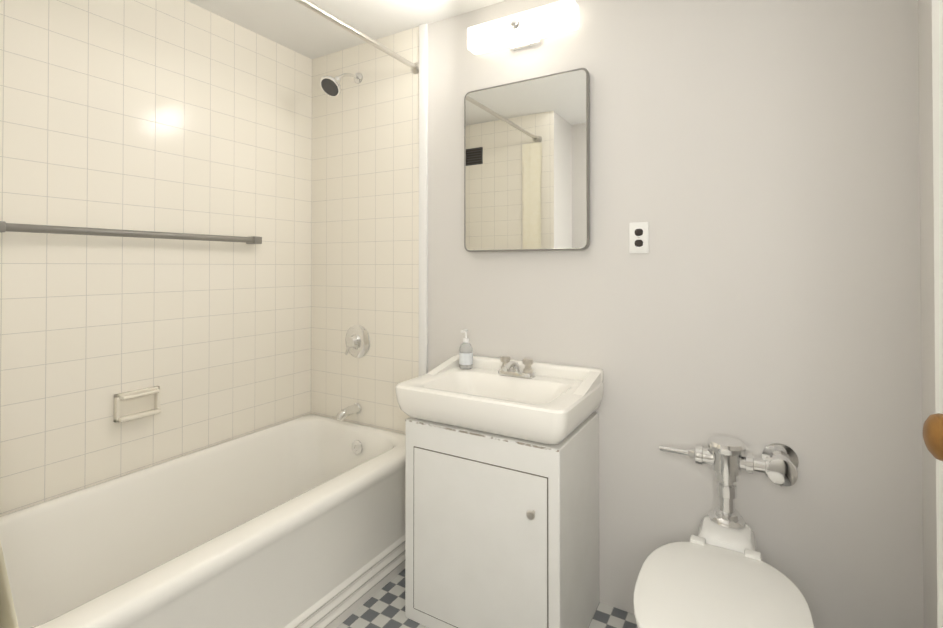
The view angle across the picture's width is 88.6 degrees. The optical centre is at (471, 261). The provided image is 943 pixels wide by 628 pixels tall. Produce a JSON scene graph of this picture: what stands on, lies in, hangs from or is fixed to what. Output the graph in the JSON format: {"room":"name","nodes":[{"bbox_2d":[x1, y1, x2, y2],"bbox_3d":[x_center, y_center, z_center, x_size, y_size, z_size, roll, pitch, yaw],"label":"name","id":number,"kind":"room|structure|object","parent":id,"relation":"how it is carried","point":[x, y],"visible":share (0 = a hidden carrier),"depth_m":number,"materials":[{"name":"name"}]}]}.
{"room":"bathroom","nodes":[
{"label":"bathroom","id":0,"kind":"room"},
{"bbox_2d":[0,0,311,515],"bbox_3d":[-1.504,0.094,1.860,0.100,2.530,2.175,0,-1,30],"label":"wall","id":1,"kind":"structure","parent":0,"point":[179,116],"depth_m":2.01,"materials":[{"name":"tile"}]},
{"bbox_2d":[0,221,261,243],"bbox_3d":[-1.327,-0.110,1.998,0.067,0.036,1.002,0,-1,30],"label":"towel rail","id":2,"kind":"object","parent":1,"relation":"attached to","point":[13,227],"visible":1,"depth_m":1.87,"materials":[{"name":"silver metal"}]},
{"bbox_2d":[113,386,160,422],"bbox_3d":[-1.351,0.580,1.965,0.051,0.110,0.164,0,-1,30],"label":"soap dish","id":3,"kind":"object","parent":1,"relation":"attached to","point":[135,404],"visible":1,"depth_m":1.96,"materials":[{"name":"beige ceramic"}]},
{"bbox_2d":[186,0,505,58],"bbox_3d":[-0.305,-1.228,1.230,2.820,0.100,2.275,0,-1,30],"label":"ceiling","id":4,"kind":"structure","parent":0,"point":[295,26],"depth_m":2.31,"materials":[{"name":"white paint"}]},
{"bbox_2d":[337,569,636,627],"bbox_3d":[-0.305,1.402,1.204,2.820,0.100,2.275,0,-1,30],"label":"floor","id":5,"kind":"structure","parent":0,"point":[384,607],"depth_m":1.86,"materials":[{"name":"tile"}]},
{"bbox_2d":[0,414,405,627],"bbox_3d":[-0.956,1.103,1.832,0.856,0.510,1.628,0,-1,30],"label":"bathtub","id":6,"kind":"object","parent":5,"relation":"on","point":[298,522],"visible":0.83,"depth_m":1.79,"materials":[{"name":"white ceramic"}]},
{"bbox_2d":[352,440,362,454],"bbox_3d":[-0.580,0.939,2.442,0.072,0.072,0.013,0,-1,30],"label":"bathtub overflow cover","id":7,"kind":"object","parent":6,"relation":"attached to","point":[357,448],"visible":1,"depth_m":2.44,"materials":[{"name":"silver metal"}]},
{"bbox_2d":[396,355,603,627],"bbox_3d":[0.115,0.877,1.873,0.685,0.964,0.496,0,-1,30],"label":"bathroom vanity","id":8,"kind":"object","parent":5,"relation":"on","point":[502,495],"visible":1,"depth_m":1.70,"materials":[{"name":"paint"}]},
{"bbox_2d":[459,329,472,368],"bbox_3d":[-0.026,0.385,2.127,0.060,0.170,0.068,0,-1,30],"label":"soap bottle","id":9,"kind":"object","parent":8,"relation":"on","point":[465,355],"visible":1,"depth_m":2.11,"materials":[{"name":"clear plastic"}]},
{"bbox_2d":[633,435,813,627],"bbox_3d":[0.703,0.970,1.362,0.420,0.767,0.788,0,-1,30],"label":"toilet","id":10,"kind":"object","parent":5,"relation":"on","point":[716,572],"visible":1,"depth_m":1.36,"materials":[{"name":"white ceramic"}]},
{"bbox_2d":[311,0,923,627],"bbox_3d":[0.242,0.096,2.152,2.820,2.530,0.108,0,-1,30],"label":"wall","id":11,"kind":"structure","parent":0,"point":[754,164],"depth_m":1.76,"materials":[{"name":"paint"}]},
{"bbox_2d":[320,73,362,96],"bbox_3d":[-0.667,-0.925,2.489,0.113,0.180,0.243,0,-1,30],"label":"shower head","id":12,"kind":"object","parent":11,"relation":"attached to","point":[330,86],"visible":1,"depth_m":2.43},
{"bbox_2d":[336,403,361,420],"bbox_3d":[-0.643,0.784,2.514,0.055,0.064,0.148,0,-1,30],"label":"spout","id":13,"kind":"object","parent":11,"relation":"attached to","point":[355,408],"visible":1,"depth_m":2.50,"materials":[{"name":"silver metal"}]},
{"bbox_2d":[345,325,369,357],"bbox_3d":[-0.621,0.425,2.555,0.176,0.176,0.059,0,-1,30],"label":"valve","id":14,"kind":"object","parent":11,"relation":"attached to","point":[357,340],"visible":1,"depth_m":2.55,"materials":[{"name":"silver metal"}]},
{"bbox_2d":[419,23,427,375],"bbox_3d":[-0.236,-0.157,2.370,0.046,2.018,0.019,0,-1,30],"label":"trim","id":15,"kind":"structure","parent":11,"relation":"attached to","point":[423,199],"depth_m":2.36,"materials":[{"name":"white"}]},
{"bbox_2d":[467,0,578,54],"bbox_3d":[0.205,-0.992,2.050,0.490,0.120,0.137,0,-1,30],"label":"sconce","id":16,"kind":"object","parent":11,"relation":"attached to","point":[526,29],"visible":1,"depth_m":2.01,"materials":[{"name":"white glass"}]},
{"bbox_2d":[464,68,589,251],"bbox_3d":[0.225,-0.412,2.088,0.580,0.735,0.038,0,-1,30],"label":"mirror","id":17,"kind":"object","parent":11,"relation":"attached to","point":[526,164],"visible":1,"depth_m":2.06,"materials":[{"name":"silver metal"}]},
{"bbox_2d":[629,222,648,253],"bbox_3d":[0.644,-0.091,1.860,0.072,0.120,0.008,0,-1,30],"label":"electrical outlet plate","id":18,"kind":"object","parent":11,"relation":"attached to","point":[638,237],"visible":1,"depth_m":1.86,"materials":[{"name":"white plastic"}]},
{"bbox_2d":[918,0,937,627],"bbox_3d":[0.845,0.080,0.488,0.100,2.530,2.175,0,-1,30],"label":"wall","id":19,"kind":"structure","parent":0,"point":[927,302],"depth_m":1.40,"materials":[{"name":"paint"}]},
{"bbox_3d":[-1.475,0.085,0.948,0.870,2.530,0.430,0,-1,30],"label":"wall","id":20,"kind":"structure","parent":0,"visible":0},
{"bbox_2d":[295,0,418,73],"bbox_3d":[-0.686,-0.968,1.694,0.059,0.059,1.635,0,-1,30],"label":"rail","id":21,"kind":"object","parent":20,"relation":"attached to","point":[414,67],"visible":1,"depth_m":2.04,"materials":[{"name":"silver metal"}]},
{"bbox_2d":[0,542,18,627],"bbox_3d":[-1.074,-0.093,1.044,0.224,1.796,0.119,0,-1,30],"label":"curtain","id":22,"kind":"object","parent":21,"relation":"hanging from","point":[8,618],"visible":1,"depth_m":1.03,"materials":[{"name":"fabric"}]},
{"bbox_3d":[-0.853,0.078,0.278,2.620,2.530,0.100,0,-1,30],"label":"wall","id":23,"kind":"structure","parent":0,"visible":0},
{"bbox_2d":[923,0,942,627],"bbox_3d":[0.363,0.316,0.161,0.179,2.028,0.899,0,-1,30],"label":"door","id":24,"kind":"structure","parent":23,"relation":"in","point":[933,432],"depth_m":0.56,"materials":[{"name":"white paint"}]}
]}

